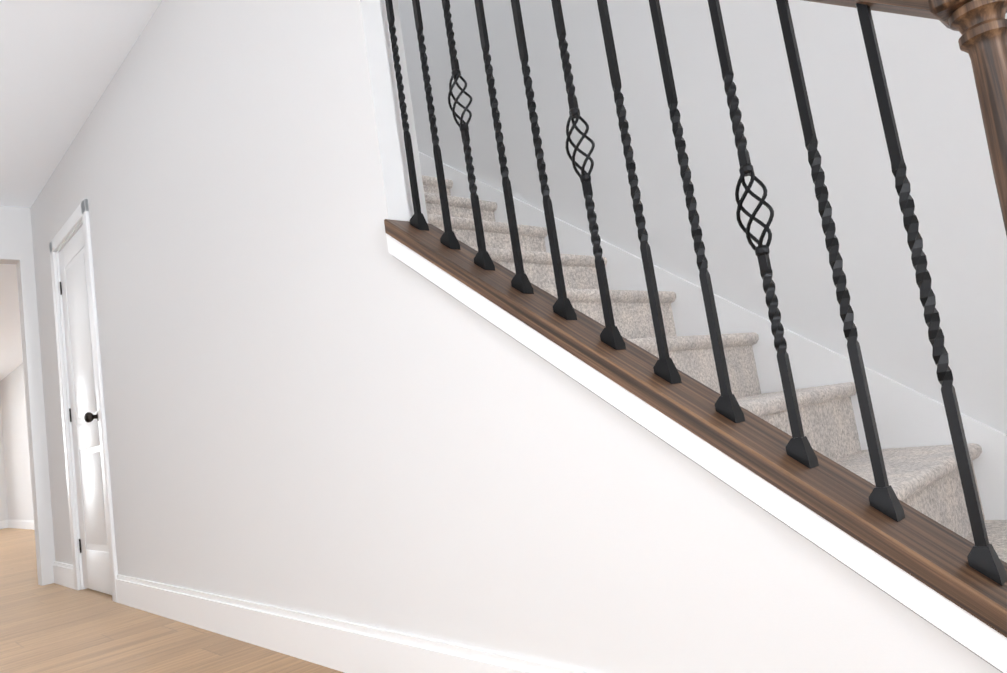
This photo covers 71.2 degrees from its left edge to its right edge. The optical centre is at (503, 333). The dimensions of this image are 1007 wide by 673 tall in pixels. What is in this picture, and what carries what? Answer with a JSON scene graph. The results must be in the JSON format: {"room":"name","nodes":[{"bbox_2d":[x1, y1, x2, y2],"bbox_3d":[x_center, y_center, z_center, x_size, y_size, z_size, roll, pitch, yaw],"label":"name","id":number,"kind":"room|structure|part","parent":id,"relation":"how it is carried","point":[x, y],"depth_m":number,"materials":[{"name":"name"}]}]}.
{"room":"stair hallway","nodes":[
{"label":"stair hallway","id":0,"kind":"room"},
{"bbox_2d":[0,398,7,520],"bbox_3d":[-11.062,2.183,9.955,6.560,2.520,0.125,-2,-9,-44],"label":"wall","id":1,"kind":"structure","parent":0,"point":[3,507],"depth_m":12.10,"materials":[{"name":"white paint"}]},
{"bbox_2d":[0,520,7,528],"bbox_3d":[-9.296,3.287,11.248,2.280,0.135,0.015,-2,-9,-44],"label":"baseboard","id":2,"kind":"structure","parent":1,"relation":"attached to","point":[3,524],"depth_m":11.99,"materials":[{"name":"white wood"}]},
{"bbox_2d":[0,206,54,585],"bbox_3d":[-3.787,0.411,4.105,1.850,2.520,0.125,-2,-9,-44],"label":"wall","id":3,"kind":"structure","parent":0,"point":[16,243],"depth_m":4.69,"materials":[{"name":"white paint"}]},
{"bbox_2d":[0,0,161,380],"bbox_3d":[-4.964,-0.923,3.483,6.560,0.300,18.750,-2,-9,-44],"label":"ceiling","id":4,"kind":"structure","parent":0,"point":[61,61],"depth_m":3.36,"materials":[{"name":"white paint"}]},
{"bbox_2d":[0,528,343,672],"bbox_3d":[-4.511,1.757,3.219,6.710,0.120,18.740,-2,-9,-44],"label":"floor","id":5,"kind":"structure","parent":0,"point":[53,628],"depth_m":2.79,"materials":[{"name":"brown wood"}]},
{"bbox_2d":[384,0,1006,637],"bbox_3d":[-0.403,-0.632,2.651,1.107,3.242,3.868,-2,-9,-44],"label":"staircase","id":6,"kind":"structure","parent":5,"relation":"on","point":[916,512],"depth_m":1.25,"materials":[{"name":"carpet"}]},
{"bbox_3d":[0.679,0.005,0.860,0.089,1.259,0.089,-2,-9,-44],"label":"newel post","id":7,"kind":"part","parent":6,"relation":"part of","materials":[{"name":"brown wood"}]},
{"bbox_2d":[0,0,1006,519],"bbox_3d":[-2.570,-0.830,5.821,0.125,5.000,18.625,-2,-9,-44],"label":"wall","id":8,"kind":"structure","parent":0,"point":[929,76],"depth_m":2.19,"materials":[{"name":"white paint"}]},
{"bbox_2d":[7,520,34,529],"bbox_3d":[-5.338,2.400,8.725,0.015,0.135,9.295,-2,-9,-44],"label":"baseboard","id":9,"kind":"structure","parent":8,"relation":"attached to","point":[23,524],"depth_m":11.12,"materials":[{"name":"white wood"}]},
{"bbox_2d":[418,151,1006,519],"bbox_3d":[-0.021,-0.516,3.070,0.017,3.000,3.745,-2,-9,-44],"label":"trim","id":10,"kind":"structure","parent":8,"relation":"attached to","point":[905,416],"depth_m":2.13,"materials":[{"name":"white wood"}]},
{"bbox_2d":[30,0,1001,672],"bbox_3d":[-1.281,-0.104,2.899,0.125,2.520,5.426,-2,-9,-44],"label":"wall","id":11,"kind":"structure","parent":0,"point":[234,174],"depth_m":1.92,"materials":[{"name":"white paint"}]},
{"bbox_2d":[53,561,74,588],"bbox_3d":[-2.719,1.495,4.357,0.015,0.135,0.560,-2,-9,-44],"label":"baseboard","id":12,"kind":"structure","parent":11,"relation":"attached to","point":[63,574],"depth_m":4.35,"materials":[{"name":"white wood"}]},
{"bbox_2d":[49,199,117,601],"bbox_3d":[-2.336,0.392,4.004,0.143,2.110,0.870,-2,-9,-44],"label":"trim","id":13,"kind":"structure","parent":11,"relation":"attached to","point":[74,223],"depth_m":4.10,"materials":[{"name":"white wood"}]},
{"bbox_2d":[59,225,111,594],"bbox_3d":[-2.373,0.429,3.959,0.108,2.014,0.701,-2,-9,-44],"label":"closet door","id":14,"kind":"structure","parent":11,"relation":"in","point":[93,539],"depth_m":4.00,"materials":[{"name":"white wood"}]},
{"bbox_3d":[-2.187,0.445,3.739,0.072,0.062,0.062,-2,-9,-44],"label":"knob","id":15,"kind":"part","parent":14,"relation":"part of","materials":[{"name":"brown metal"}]},
{"bbox_2d":[115,574,592,672],"bbox_3d":[-0.631,0.925,2.159,0.015,0.135,3.871,-2,-9,-44],"label":"baseboard","id":16,"kind":"structure","parent":11,"relation":"attached to","point":[342,646],"depth_m":2.05,"materials":[{"name":"white wood"}]},
{"bbox_2d":[386,233,1006,672],"bbox_3d":[0.191,0.125,1.273,0.014,0.989,1.201,-2,-9,-44],"label":"trim","id":17,"kind":"structure","parent":11,"relation":"attached to","point":[978,637],"depth_m":1.07,"materials":[{"name":"white wood"}]}
]}

